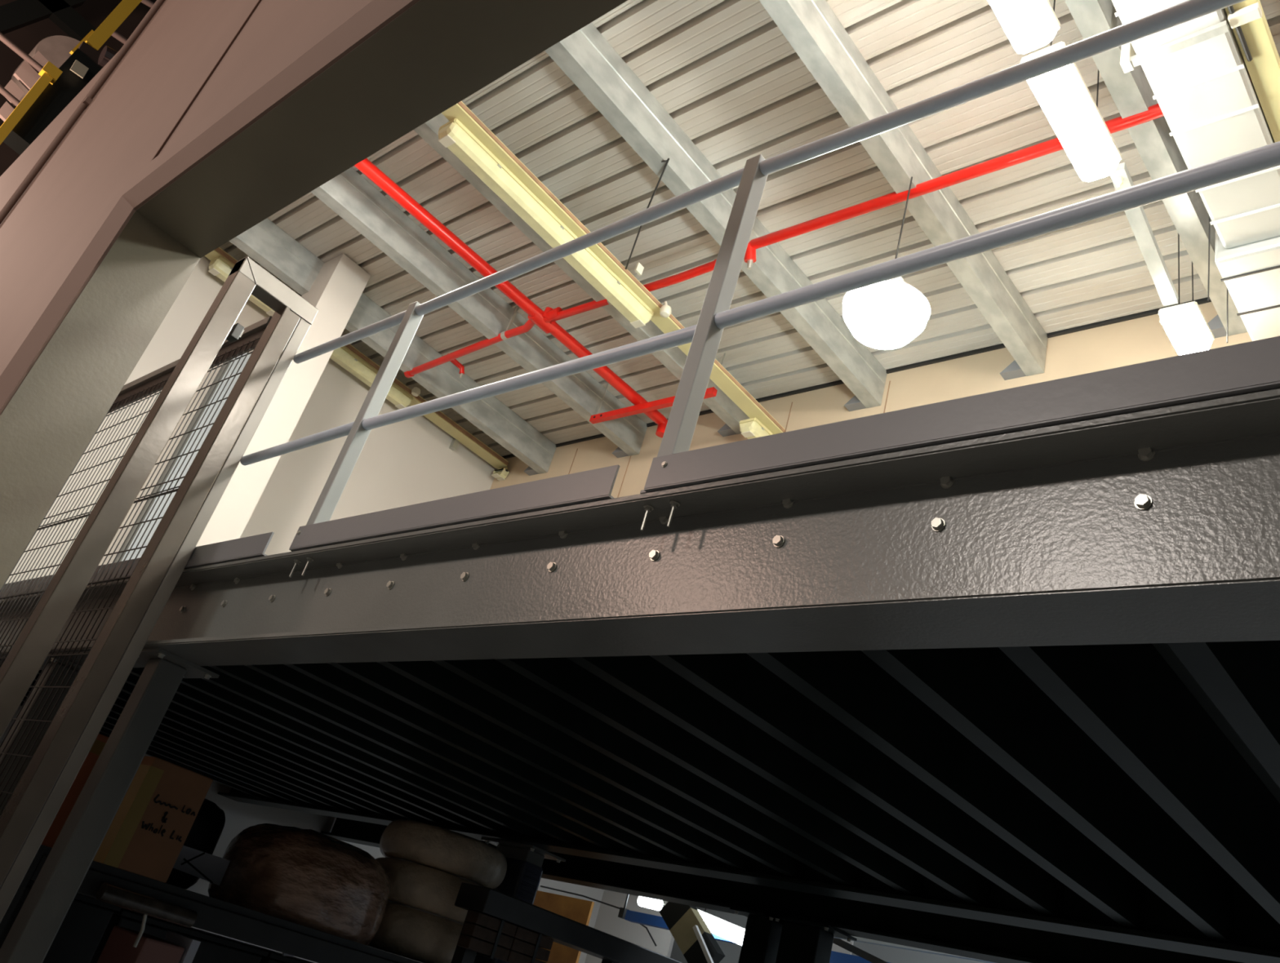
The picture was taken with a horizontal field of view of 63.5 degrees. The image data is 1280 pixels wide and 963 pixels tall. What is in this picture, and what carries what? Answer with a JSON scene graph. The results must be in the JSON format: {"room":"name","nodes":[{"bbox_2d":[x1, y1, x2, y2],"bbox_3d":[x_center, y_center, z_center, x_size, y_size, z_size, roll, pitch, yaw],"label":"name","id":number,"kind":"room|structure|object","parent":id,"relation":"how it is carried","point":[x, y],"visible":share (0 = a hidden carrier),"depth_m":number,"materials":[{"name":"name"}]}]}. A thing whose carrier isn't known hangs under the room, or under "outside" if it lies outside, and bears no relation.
{"room":"warehouse","nodes":[
{"label":"warehouse","id":0,"kind":"room"},
{"bbox_2d":[0,35,79,121],"bbox_3d":[-12.109,-7.752,21.119,3.000,3.496,1.453,-10,-38,42],"label":"duct","id":1,"kind":"object","parent":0,"point":[55,50],"visible":0.24,"depth_m":21.21,"materials":[{"name":"grey metal"}]},
{"bbox_2d":[0,0,85,34],"bbox_3d":[-14.692,-11.445,25.071,0.300,2.541,1.415,-10,-38,42],"label":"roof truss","id":2,"kind":"object","parent":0,"point":[18,14],"visible":1,"depth_m":24.78,"materials":[{"name":"black metal"}]},
{"bbox_2d":[38,0,96,41],"bbox_3d":[-14.232,-11.503,25.591,0.300,0.575,1.394,-10,-38,42],"label":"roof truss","id":3,"kind":"object","parent":2,"relation":"attached to","point":[71,22],"visible":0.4,"depth_m":25.57,"materials":[{"name":"black metal"}]},
{"bbox_2d":[3,40,102,155],"bbox_3d":[-9.753,-6.498,17.402,0.685,2.390,0.684,-10,-38,42],"label":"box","id":4,"kind":"object","parent":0,"point":[82,66],"visible":0.71,"depth_m":17.21,"materials":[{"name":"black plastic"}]},
{"bbox_2d":[0,61,62,144],"bbox_3d":[-9.878,-5.941,16.543,0.200,1.958,0.240,-10,-38,42],"label":"rail","id":5,"kind":"object","parent":4,"relation":"attached to","point":[50,73],"visible":1,"depth_m":16.60,"materials":[{"name":"metal"}]},
{"bbox_2d":[69,0,142,66],"bbox_3d":[-9.154,-7.926,18.089,1.901,2.576,0.367,-1,-32,32],"label":"girder","id":6,"kind":"object","parent":4,"relation":"on","point":[96,38],"visible":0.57,"depth_m":18.18,"materials":[{"name":"metal"}]},
{"bbox_2d":[0,0,156,176],"bbox_3d":[-16.078,-7.712,28.674,0.200,34.000,26.000,-10,-38,42],"label":"wall","id":7,"kind":"structure","parent":0,"point":[95,11],"depth_m":28.78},
{"bbox_2d":[0,0,352,364],"bbox_3d":[-2.918,-1.086,5.253,20.000,8.300,0.294,-10,-38,42],"label":"wall","id":8,"kind":"structure","parent":0,"point":[133,113],"depth_m":5.19,"materials":[{"name":"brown paint"}]},
{"bbox_2d":[0,0,164,224],"bbox_3d":[-4.951,-0.817,6.893,0.120,8.230,0.049,-10,-38,42],"label":"conduit","id":9,"kind":"object","parent":8,"relation":"attached to","point":[88,98],"visible":1,"depth_m":7.96,"materials":[{"name":"metal"}]},
{"bbox_2d":[0,0,419,415],"bbox_3d":[0.581,-0.060,0.443,8.720,4.010,0.062,-10,-38,42],"label":"trim","id":10,"kind":"structure","parent":8,"relation":"attached to","point":[358,20],"depth_m":3.61,"materials":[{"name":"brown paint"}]},
{"bbox_2d":[0,0,627,590],"bbox_3d":[0.723,0.047,0.474,8.580,3.930,0.286,-10,-38,42],"label":"trim","id":11,"kind":"structure","parent":8,"relation":"attached to","point":[435,55],"depth_m":3.55,"materials":[{"name":"grey paint"}]},
{"bbox_2d":[0,248,639,962],"bbox_3d":[-2.547,2.447,9.838,0.150,6.650,9.050,-10,-38,42],"label":"wall","id":12,"kind":"structure","parent":0,"point":[411,461],"depth_m":9.50,"materials":[{"name":"white paint"}]},
{"bbox_2d":[113,359,232,563],"bbox_3d":[-4.024,0.173,8.498,0.050,3.070,0.036,-10,-38,42],"label":"upright","id":13,"kind":"object","parent":12,"relation":"attached to","point":[161,480],"visible":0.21,"depth_m":8.65,"materials":[{"name":"grey paint"}]},
{"bbox_2d":[120,352,250,561],"bbox_3d":[-3.966,0.178,8.584,0.020,3.170,0.139,-10,-38,42],"label":"wall panel","id":14,"kind":"object","parent":12,"relation":"attached to","point":[245,362],"visible":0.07,"depth_m":8.77,"materials":[{"name":"white"}]},
{"bbox_2d":[208,255,234,282],"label":"tube light","id":15,"kind":"object","parent":12,"relation":"attached to","point":[220,268],"depth_m":9.03,"materials":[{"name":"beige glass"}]},
{"bbox_2d":[329,346,377,386],"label":"tube light","id":16,"kind":"object","parent":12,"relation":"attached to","point":[357,367],"depth_m":9.89,"materials":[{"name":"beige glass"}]},
{"bbox_2d":[204,247,509,480],"bbox_3d":[-2.870,-1.214,9.891,0.250,0.189,4.487,-10,-38,42],"label":"lighting trunking","id":17,"kind":"object","parent":12,"relation":"attached to","point":[460,434],"depth_m":10.71,"materials":[{"name":"yellow metal"}]},
{"bbox_2d":[386,382,413,408],"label":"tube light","id":18,"kind":"object","parent":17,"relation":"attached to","point":[396,395],"depth_m":10.22,"materials":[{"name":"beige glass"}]},
{"bbox_2d":[659,902,724,962],"bbox_3d":[0.387,3.410,7.812,0.634,0.573,0.100,-10,-38,42],"label":"strut","id":19,"kind":"object","parent":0,"point":[680,919],"visible":0.87,"depth_m":7.78,"materials":[{"name":"metal"}]},
{"bbox_2d":[219,0,1279,456],"bbox_3d":[1.859,-2.286,5.739,13.310,0.085,4.946,-10,-38,42],"label":"ceiling","id":20,"kind":"structure","parent":0,"point":[725,72],"depth_m":6.83,"materials":[{"name":"metal"}]},
{"bbox_2d":[229,217,556,475],"bbox_3d":[-2.478,-1.409,9.417,0.291,0.328,4.698,-10,-38,42],"label":"ceiling beam","id":21,"kind":"structure","parent":20,"relation":"attached to","point":[265,242],"depth_m":9.61,"materials":[{"name":"metal"}]},
{"bbox_2d":[311,167,647,457],"bbox_3d":[-1.537,-1.575,8.565,0.291,0.328,4.698,-10,-38,42],"label":"ceiling beam","id":22,"kind":"structure","parent":20,"relation":"attached to","point":[348,194],"depth_m":8.48,"materials":[{"name":"metal"}]},
{"bbox_2d":[413,112,750,436],"bbox_3d":[-0.588,-1.742,7.707,0.291,0.328,4.698,-10,-38,42],"label":"ceiling beam","id":23,"kind":"structure","parent":20,"relation":"attached to","point":[673,359],"depth_m":7.81,"materials":[{"name":"metal"}]},
{"bbox_2d":[441,101,785,439],"bbox_3d":[-0.052,-1.293,7.581,0.269,0.180,4.319,-9,-37,41],"label":"lighting trunking","id":24,"kind":"object","parent":23,"relation":"attached to","point":[720,376],"depth_m":7.34,"materials":[{"name":"yellow metal"}]},
{"bbox_2d":[438,118,577,248],"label":"tube light","id":25,"kind":"object","parent":24,"relation":"attached to","point":[470,151],"depth_m":6.73,"materials":[{"name":"beige plastic"}]},
{"bbox_2d":[563,247,653,328],"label":"tube light","id":26,"kind":"object","parent":24,"relation":"attached to","point":[584,261],"depth_m":7.38,"materials":[{"name":"beige plastic"}]},
{"bbox_2d":[739,421,768,439],"bbox_3d":[1.057,-0.302,8.702,0.174,0.085,0.593,-10,-38,42],"label":"diffuser","id":27,"kind":"object","parent":24,"relation":"attached to","point":[748,429],"depth_m":8.54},
{"bbox_2d":[589,353,725,424],"bbox_3d":[0.136,-0.804,8.926,1.398,0.440,0.056,-9,-37,41],"label":"pipe","id":28,"kind":"object","parent":20,"relation":"hanging from","point":[710,392],"visible":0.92,"depth_m":8.91,"materials":[{"name":"metal"}]},
{"bbox_2d":[544,22,886,411],"bbox_3d":[0.353,-1.908,6.855,0.291,0.328,4.698,-10,-38,42],"label":"ceiling beam","id":29,"kind":"structure","parent":20,"relation":"attached to","point":[585,56],"depth_m":6.67,"materials":[{"name":"metal"}]},
{"bbox_2d":[354,103,1164,437],"bbox_3d":[0.962,-1.472,7.144,7.632,0.472,3.978,5,-29,22],"label":"pipe","id":30,"kind":"object","parent":20,"relation":"hanging from","point":[545,320],"visible":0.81,"depth_m":7.42,"materials":[{"name":"metal"}]},
{"bbox_2d":[759,0,1048,380],"bbox_3d":[1.294,-2.073,6.003,0.291,0.328,4.698,-10,-38,42],"label":"ceiling beam","id":31,"kind":"structure","parent":20,"relation":"attached to","point":[811,28],"depth_m":6.09,"materials":[{"name":"metal"}]},
{"bbox_2d":[842,177,930,349],"bbox_3d":[1.431,-1.269,5.765,0.470,1.188,0.470,-10,-38,42],"label":"lamp","id":32,"kind":"object","parent":31,"relation":"hanging from","point":[888,314],"visible":0.87,"depth_m":5.43,"materials":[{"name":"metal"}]},
{"bbox_2d":[986,0,1060,53],"bbox_3d":[1.693,-2.393,4.617,0.212,0.840,0.557,-10,-38,42],"label":"tube light","id":33,"kind":"object","parent":20,"relation":"hanging from","point":[1029,25],"visible":1,"depth_m":4.49,"materials":[{"name":"beige plastic"}]},
{"bbox_2d":[1020,0,1123,186],"bbox_3d":[2.196,-1.971,5.118,0.212,0.840,0.940,-10,-38,42],"label":"tube light","id":34,"kind":"object","parent":20,"relation":"hanging from","point":[1062,94],"visible":0.83,"depth_m":4.85,"materials":[{"name":"beige plastic"}]},
{"bbox_2d":[1023,47,1119,182],"bbox_3d":[2.041,-1.703,4.894,0.194,0.100,0.753,-10,-38,42],"label":"diffuser","id":35,"kind":"object","parent":34,"relation":"attached to","point":[1062,94],"depth_m":4.85,"materials":[{"name":"beige"}]},
{"bbox_2d":[1064,0,1247,338],"bbox_3d":[2.235,-2.239,5.152,0.291,0.328,4.698,-10,-38,42],"label":"ceiling beam","id":36,"kind":"structure","parent":20,"relation":"attached to","point":[1131,92],"depth_m":5.48,"materials":[{"name":"metal"}]},
{"bbox_2d":[1110,162,1213,355],"bbox_3d":[2.912,-1.410,5.757,0.227,0.840,1.362,-8,-36,40],"label":"tube light","id":37,"kind":"object","parent":20,"relation":"hanging from","point":[1137,219],"depth_m":5.78,"materials":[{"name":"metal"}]},
{"bbox_2d":[1160,306,1212,355],"bbox_3d":[3.113,-0.836,5.901,0.194,0.100,0.346,-10,-38,42],"label":"diffuser","id":38,"kind":"object","parent":37,"relation":"attached to","point":[1188,331],"depth_m":5.84,"materials":[{"name":"beige"}]},
{"bbox_2d":[1111,0,1279,341],"bbox_3d":[2.519,-2.162,4.787,0.489,0.647,4.680,-10,-38,42],"label":"air duct","id":39,"kind":"object","parent":20,"relation":"hanging from","point":[1196,71],"visible":0.9,"depth_m":4.96,"materials":[{"name":"silver metal"}]},
{"bbox_2d":[1224,0,1279,142],"bbox_3d":[2.724,-2.221,4.622,0.144,0.590,4.660,-10,-38,42],"label":"ceiling beam","id":40,"kind":"structure","parent":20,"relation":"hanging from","point":[1247,20],"depth_m":4.62,"materials":[{"name":"yellow metal"}]},
{"bbox_2d":[670,906,987,962],"bbox_3d":[4.951,4.635,7.808,13.310,5.000,0.150,-10,-38,42],"label":"wall","id":41,"kind":"structure","parent":0,"point":[731,952],"depth_m":10.41,"materials":[{"name":"grey paint"}]},
{"bbox_2d":[489,302,1252,497],"bbox_3d":[2.871,0.538,6.194,13.160,3.980,0.150,-10,-38,42],"label":"wall","id":42,"kind":"structure","parent":0,"point":[1144,339],"depth_m":7.91,"materials":[{"name":"paint"}]},
{"bbox_2d":[502,297,1211,458],"bbox_3d":[3.312,-1.115,7.003,13.160,0.040,0.020,-10,-38,42],"label":"trim","id":43,"kind":"structure","parent":42,"relation":"attached to","point":[1203,300],"depth_m":7.86,"materials":[{"name":"grey metal"}]},
{"bbox_2d":[833,935,995,962],"bbox_3d":[1.944,3.278,7.294,1.550,0.086,0.060,-10,-38,42],"label":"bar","id":44,"kind":"object","parent":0,"point":[859,939],"visible":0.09,"depth_m":7.32,"materials":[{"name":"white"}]},
{"bbox_2d":[1151,643,1279,804],"bbox_3d":[1.022,1.148,4.032,13.160,0.012,4.100,-10,-38,42],"label":"floor","id":45,"kind":"structure","parent":0,"point":[1164,650],"depth_m":2.74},
{"bbox_2d":[195,253,370,546],"bbox_3d":[-3.084,-0.192,8.143,0.420,3.860,0.300,-10,-38,42],"label":"column","id":46,"kind":"structure","parent":45,"relation":"on","point":[340,284],"depth_m":8.26,"materials":[{"name":"white paint"}]},
{"bbox_3d":[4.037,2.030,7.304,13.310,0.100,4.440,-10,-38,42],"label":"ceiling","id":47,"kind":"structure","parent":0,"visible":0},
{"bbox_2d":[697,908,747,946],"bbox_3d":[0.876,3.058,8.987,0.584,1.774,0.155,-10,-38,42],"label":"tube light","id":48,"kind":"object","parent":47,"relation":"hanging from","point":[731,932],"visible":0.35,"depth_m":8.54,"materials":[{"name":"white"}]},
{"bbox_3d":[-5.908,4.225,7.679,44.000,0.100,26.000,-10,-38,42],"label":"floor","id":49,"kind":"structure","parent":0,"visible":0},
{"bbox_2d":[0,654,81,815],"bbox_3d":[-3.042,1.885,4.378,0.300,2.382,0.285,-10,-38,42],"label":"mesh panel","id":50,"kind":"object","parent":49,"relation":"on","point":[15,783],"depth_m":4.75,"materials":[{"name":"grey paint"}]},
{"bbox_2d":[0,388,1279,670],"bbox_3d":[-1.120,0.424,3.527,10.850,0.335,0.207,-10,-38,42],"label":"steel beam","id":51,"kind":"structure","parent":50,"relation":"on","point":[1162,525],"depth_m":2.12,"materials":[{"name":"metal"}]},
{"bbox_2d":[20,701,265,798],"bbox_3d":[-3.824,1.729,7.557,0.060,0.303,2.693,-10,-38,42],"label":"joist","id":52,"kind":"object","parent":51,"relation":"attached to","point":[148,753],"visible":0.14,"depth_m":7.95,"materials":[{"name":"black paint"}]},
{"bbox_2d":[22,696,284,801],"bbox_3d":[-3.603,1.690,7.357,0.060,0.303,2.693,-10,-38,42],"label":"joist","id":53,"kind":"object","parent":51,"relation":"attached to","point":[103,730],"visible":0.1,"depth_m":7.67,"materials":[{"name":"black paint"}]},
{"bbox_2d":[25,691,305,804],"bbox_3d":[-3.381,1.651,7.156,0.060,0.303,2.693,-10,-38,42],"label":"joist","id":54,"kind":"object","parent":51,"relation":"attached to","point":[107,726],"visible":0.1,"depth_m":7.43,"materials":[{"name":"black paint"}]},
{"bbox_2d":[27,687,325,808],"bbox_3d":[-3.159,1.612,6.955,0.060,0.303,2.693,-10,-38,42],"label":"joist","id":55,"kind":"object","parent":51,"relation":"attached to","point":[112,722],"visible":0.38,"depth_m":7.19,"materials":[{"name":"black paint"}]},
{"bbox_2d":[31,680,348,811],"bbox_3d":[-2.938,1.573,6.755,0.060,0.303,2.693,-10,-38,42],"label":"joist","id":56,"kind":"object","parent":51,"relation":"attached to","point":[112,715],"visible":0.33,"depth_m":6.94,"materials":[{"name":"black paint"}]},
{"bbox_2d":[34,674,372,814],"bbox_3d":[-2.716,1.534,6.554,0.060,0.303,2.693,-10,-38,42],"label":"joist","id":57,"kind":"object","parent":51,"relation":"attached to","point":[116,709],"visible":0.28,"depth_m":6.70,"materials":[{"name":"black paint"}]},
{"bbox_2d":[37,670,396,818],"bbox_3d":[-2.494,1.495,6.354,0.060,0.303,2.693,-10,-38,42],"label":"joist","id":58,"kind":"object","parent":51,"relation":"attached to","point":[119,703],"visible":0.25,"depth_m":6.45,"materials":[{"name":"black paint"}]},
{"bbox_2d":[117,690,423,822],"bbox_3d":[-2.273,1.456,6.153,0.060,0.303,2.693,-10,-38,42],"label":"joist","id":59,"kind":"object","parent":51,"relation":"attached to","point":[124,696],"visible":0.22,"depth_m":6.21,"materials":[{"name":"black paint"}]},
{"bbox_2d":[121,682,451,826],"bbox_3d":[-2.051,1.417,5.952,0.060,0.303,2.693,-10,-38,42],"label":"joist","id":60,"kind":"object","parent":51,"relation":"attached to","point":[127,688],"visible":0.25,"depth_m":5.96,"materials":[{"name":"black paint"}]},
{"bbox_2d":[125,673,480,831],"bbox_3d":[-1.829,1.378,5.752,0.060,0.303,2.693,-10,-38,42],"label":"joist","id":61,"kind":"object","parent":51,"relation":"attached to","point":[179,700],"visible":0.22,"depth_m":5.71,"materials":[{"name":"black paint"}]},
{"bbox_2d":[180,678,546,840],"bbox_3d":[-1.386,1.300,5.351,0.060,0.303,2.693,-10,-38,42],"label":"joist","id":62,"kind":"object","parent":51,"relation":"attached to","point":[201,685],"visible":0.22,"depth_m":5.23,"materials":[{"name":"black paint"}]},
{"bbox_2d":[200,666,582,846],"bbox_3d":[-1.165,1.261,5.150,0.060,0.303,2.693,-10,-38,42],"label":"joist","id":63,"kind":"object","parent":51,"relation":"attached to","point":[225,682],"visible":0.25,"depth_m":5.01,"materials":[{"name":"black paint"}]},
{"bbox_2d":[208,665,620,852],"bbox_3d":[-0.943,1.222,4.949,0.060,0.303,2.693,-10,-38,42],"label":"joist","id":64,"kind":"object","parent":51,"relation":"attached to","point":[243,673],"visible":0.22,"depth_m":4.77,"materials":[{"name":"black paint"}]},
{"bbox_2d":[244,664,662,857],"bbox_3d":[-0.721,1.182,4.749,0.060,0.303,2.693,-10,-38,42],"label":"joist","id":65,"kind":"object","parent":51,"relation":"attached to","point":[289,677],"visible":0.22,"depth_m":4.56,"materials":[{"name":"black paint"}]},
{"bbox_2d":[284,663,706,865],"bbox_3d":[-0.499,1.143,4.548,0.060,0.303,2.693,-10,-38,42],"label":"joist","id":66,"kind":"object","parent":51,"relation":"attached to","point":[327,674],"visible":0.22,"depth_m":4.36,"materials":[{"name":"black paint"}]},
{"bbox_2d":[328,662,755,871],"bbox_3d":[-0.278,1.104,4.348,0.060,0.303,2.693,-10,-38,42],"label":"joist","id":67,"kind":"object","parent":51,"relation":"attached to","point":[375,674],"visible":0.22,"depth_m":4.15,"materials":[{"name":"black paint"}]},
{"bbox_2d":[377,660,806,879],"bbox_3d":[-0.056,1.065,4.147,0.060,0.303,2.693,-10,-38,42],"label":"joist","id":68,"kind":"object","parent":51,"relation":"attached to","point":[430,675],"visible":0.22,"depth_m":3.95,"materials":[{"name":"black paint"}]},
{"bbox_2d":[0,0,1279,599],"bbox_3d":[-0.885,-0.210,3.722,10.600,1.215,0.113,-10,-38,42],"label":"guardrail","id":69,"kind":"object","parent":51,"relation":"on","point":[1252,366],"visible":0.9,"depth_m":2.49,"materials":[{"name":"metal"}]},
{"bbox_2d":[431,659,862,888],"bbox_3d":[0.166,1.026,3.946,0.060,0.303,2.693,-10,-38,42],"label":"joist","id":70,"kind":"object","parent":51,"relation":"attached to","point":[492,676],"visible":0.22,"depth_m":3.74,"materials":[{"name":"black paint"}]},
{"bbox_2d":[495,657,924,897],"bbox_3d":[0.387,0.987,3.746,0.060,0.303,2.693,-10,-38,42],"label":"joist","id":71,"kind":"object","parent":51,"relation":"attached to","point":[562,677],"visible":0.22,"depth_m":3.54,"materials":[{"name":"black paint"}]},
{"bbox_2d":[567,655,991,907],"bbox_3d":[0.609,0.948,3.545,0.060,0.303,2.693,-10,-38,42],"label":"joist","id":72,"kind":"object","parent":51,"relation":"attached to","point":[643,678],"visible":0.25,"depth_m":3.34,"materials":[{"name":"black paint"}]},
{"bbox_2d":[649,653,1065,919],"bbox_3d":[0.831,0.909,3.345,0.060,0.303,2.693,-10,-38,42],"label":"joist","id":73,"kind":"object","parent":51,"relation":"attached to","point":[738,682],"visible":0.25,"depth_m":3.14,"materials":[{"name":"black paint"}]},
{"bbox_2d":[746,650,1146,931],"bbox_3d":[1.052,0.870,3.144,0.060,0.303,2.693,-10,-38,42],"label":"joist","id":74,"kind":"object","parent":51,"relation":"attached to","point":[849,686],"visible":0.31,"depth_m":2.95,"materials":[{"name":"black paint"}]},
{"bbox_2d":[861,647,1235,944],"bbox_3d":[1.274,0.831,2.943,0.060,0.303,2.693,-10,-38,42],"label":"joist","id":75,"kind":"object","parent":51,"relation":"attached to","point":[980,692],"visible":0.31,"depth_m":2.77,"materials":[{"name":"black paint"}]},
{"bbox_2d":[998,643,1279,924],"bbox_3d":[1.496,0.792,2.743,0.060,0.303,2.693,-10,-38,42],"label":"joist","id":76,"kind":"object","parent":51,"relation":"attached to","point":[1126,698],"visible":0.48,"depth_m":2.50,"materials":[{"name":"black paint"}]},
{"bbox_2d":[1167,640,1279,787],"bbox_3d":[1.717,0.753,2.542,0.060,0.303,2.693,-10,-38,42],"label":"joist","id":77,"kind":"object","parent":51,"relation":"attached to","point":[1242,679],"visible":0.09,"depth_m":1.95,"materials":[{"name":"black paint"}]},
{"bbox_2d":[0,648,219,962],"bbox_3d":[-2.192,1.735,3.608,0.306,2.382,0.285,-10,-38,42],"label":"steel column","id":78,"kind":"structure","parent":49,"relation":"on","point":[34,929],"depth_m":3.83,"materials":[{"name":"metal"}]},
{"bbox_2d":[0,315,271,817],"bbox_3d":[-3.427,1.150,4.933,3.399,3.936,0.050,-10,-38,42],"label":"mesh fence","id":79,"kind":"object","parent":49,"relation":"on","point":[152,383],"visible":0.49,"depth_m":4.77,"materials":[{"name":"metal"}]},
{"bbox_2d":[0,256,318,923],"bbox_3d":[-2.159,0.842,3.745,0.115,4.043,0.389,-10,-38,42],"label":"frame","id":80,"kind":"object","parent":49,"relation":"on","point":[33,806],"visible":1,"depth_m":4.01,"materials":[{"name":"grey paint"}]},
{"bbox_2d":[0,844,421,962],"bbox_3d":[-2.181,2.885,4.919,1.180,1.620,2.770,-10,-38,42],"label":"storage rack","id":81,"kind":"object","parent":49,"relation":"on","point":[215,916],"visible":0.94,"depth_m":4.63,"materials":[{"name":"metal"}]},
{"bbox_2d":[41,733,108,848],"bbox_3d":[-2.673,1.454,4.878,0.202,0.524,0.134,-10,-38,42],"label":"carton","id":82,"kind":"object","parent":81,"relation":"on","point":[77,785],"visible":0.23,"depth_m":4.79,"materials":[{"name":"brown"}]},
{"bbox_2d":[97,925,184,962],"bbox_3d":[-2.247,2.282,4.415,0.350,0.652,0.190,-10,-38,42],"label":"carton","id":83,"kind":"object","parent":81,"relation":"on","point":[118,948],"visible":1,"depth_m":4.45,"materials":[{"name":"red"}]},
{"bbox_2d":[95,882,197,947],"bbox_3d":[-2.074,1.827,4.301,0.070,0.197,0.422,-10,-38,42],"label":"roll","id":84,"kind":"object","parent":81,"relation":"on","point":[107,893],"depth_m":4.30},
{"bbox_2d":[93,755,213,883],"bbox_3d":[-2.260,1.493,4.640,0.536,0.455,0.294,-10,-38,42],"label":"cardboard box","id":85,"kind":"object","parent":81,"relation":"on","point":[148,831],"visible":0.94,"depth_m":4.45,"materials":[{"name":"brown"}]},
{"bbox_2d":[89,907,269,962],"bbox_3d":[-2.450,2.618,5.222,0.310,0.709,0.850,-10,-38,42],"label":"crate","id":86,"kind":"object","parent":81,"relation":"on","point":[213,948],"visible":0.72,"depth_m":5.28,"materials":[{"name":"paint"}]},
{"bbox_2d":[164,930,200,962],"bbox_3d":[-2.125,2.325,4.466,0.250,0.690,0.040,-10,-38,42],"label":"board","id":87,"kind":"object","parent":81,"relation":"on","point":[190,945],"visible":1,"depth_m":4.54,"materials":[{"name":"grey metal"}]},
{"bbox_2d":[165,799,225,888],"bbox_3d":[-2.378,1.790,5.235,0.406,0.427,0.383,-10,-38,42],"label":"bag","id":88,"kind":"object","parent":81,"relation":"on","point":[206,831],"visible":0.21,"depth_m":5.17,"materials":[{"name":"black plastic"}]},
{"bbox_2d":[173,845,230,885],"bbox_3d":[-2.135,1.854,5.006,0.008,0.123,0.294,-10,-38,42],"label":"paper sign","id":89,"kind":"object","parent":88,"relation":"attached to","point":[210,868],"visible":0.88,"depth_m":5.02,"materials":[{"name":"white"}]},
{"bbox_2d":[208,823,391,946],"bbox_3d":[-1.713,2.041,5.335,0.726,0.439,0.806,-10,-38,42],"label":"sack","id":90,"kind":"object","parent":81,"relation":"on","point":[313,879],"visible":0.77,"depth_m":5.05,"materials":[{"name":"fabric"}]},
{"bbox_2d":[368,901,462,962],"bbox_3d":[-1.266,2.530,5.774,0.761,0.235,0.750,-10,-38,42],"label":"sack","id":91,"kind":"object","parent":81,"relation":"on","point":[404,931],"visible":0.55,"depth_m":5.46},
{"bbox_2d":[375,857,481,924],"bbox_3d":[-1.190,2.341,5.881,0.753,0.216,0.750,-10,-38,42],"label":"sack","id":92,"kind":"object","parent":81,"relation":"on","point":[417,886],"visible":0.59,"depth_m":5.58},
{"bbox_2d":[379,819,506,888],"bbox_3d":[-1.136,2.156,5.983,0.753,0.211,0.758,-10,-38,42],"label":"sack","id":93,"kind":"object","parent":81,"relation":"on","point":[474,860],"visible":0.91,"depth_m":5.71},
{"bbox_2d":[473,837,565,962],"bbox_3d":[-1.032,3.255,5.786,0.480,2.382,0.310,-10,-38,42],"label":"steel column","id":94,"kind":"structure","parent":49,"relation":"on","point":[524,872],"depth_m":6.15,"materials":[{"name":"metal"}]},
{"bbox_2d":[217,787,1279,962],"bbox_3d":[0.579,1.805,5.136,10.850,0.335,0.200,-10,-38,42],"label":"steel beam","id":95,"kind":"structure","parent":94,"relation":"on","point":[1257,933],"depth_m":4.26,"materials":[{"name":"metal"}]},
{"bbox_2d":[130,667,512,835],"bbox_3d":[-1.608,1.339,5.551,0.060,0.303,2.693,-10,-38,42],"label":"joist","id":96,"kind":"object","parent":95,"relation":"attached to","point":[184,691],"visible":0.22,"depth_m":5.46,"materials":[{"name":"black paint"}]},
{"bbox_2d":[533,890,594,962],"bbox_3d":[-1.082,4.931,9.095,0.906,2.511,0.030,-10,-38,42],"label":"cardboard box","id":97,"kind":"object","parent":49,"relation":"on","point":[578,910],"visible":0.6,"depth_m":9.41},
{"bbox_2d":[451,882,682,962],"bbox_3d":[-0.596,3.419,5.469,0.240,2.042,1.706,-10,-38,42],"label":"shelf","id":98,"kind":"object","parent":49,"relation":"on","point":[563,931],"visible":0.95,"depth_m":5.60,"materials":[{"name":"metal"}]},
{"bbox_2d":[457,910,516,961],"bbox_3d":[-0.796,2.358,5.369,0.115,0.188,0.280,-10,-38,42],"label":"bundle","id":99,"kind":"object","parent":98,"relation":"on","point":[490,930],"visible":1,"depth_m":5.32,"materials":[{"name":"brown wood"}]},
{"bbox_2d":[498,926,553,962],"bbox_3d":[-0.617,2.504,5.538,0.115,0.188,0.280,-10,-38,42],"label":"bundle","id":100,"kind":"object","parent":98,"relation":"on","point":[528,944],"visible":0.79,"depth_m":5.50,"materials":[{"name":"black wood"}]},
{"bbox_2d":[584,891,674,962],"bbox_3d":[-0.846,5.857,11.108,2.456,2.889,0.050,-10,-38,42],"label":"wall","id":101,"kind":"structure","parent":49,"relation":"on","point":[607,921],"depth_m":11.22,"materials":[{"name":"paint"}]},
{"bbox_2d":[729,906,783,962],"bbox_3d":[0.443,3.583,5.552,0.352,2.382,0.330,-10,-38,42],"label":"steel column","id":102,"kind":"structure","parent":49,"relation":"on","point":[762,936],"depth_m":5.97,"materials":[{"name":"metal"}]},
{"bbox_2d":[320,817,1243,962],"bbox_3d":[1.245,2.346,5.766,10.850,0.335,0.210,-10,-38,42],"label":"steel beam","id":103,"kind":"structure","parent":102,"relation":"on","point":[992,942],"depth_m":5.72,"materials":[{"name":"metal"}]},
{"bbox_2d":[624,910,890,962],"bbox_3d":[3.773,4.301,5.158,11.410,2.543,0.100,-10,-38,42],"label":"beam","id":104,"kind":"structure","parent":49,"relation":"on","point":[657,922],"depth_m":9.18,"materials":[{"name":"metal"}]},
{"bbox_2d":[764,913,857,962],"bbox_3d":[0.655,3.545,5.359,0.429,2.382,0.330,-10,-38,42],"label":"steel column","id":105,"kind":"structure","parent":49,"relation":"on","point":[801,941],"depth_m":5.79,"materials":[{"name":"metal"}]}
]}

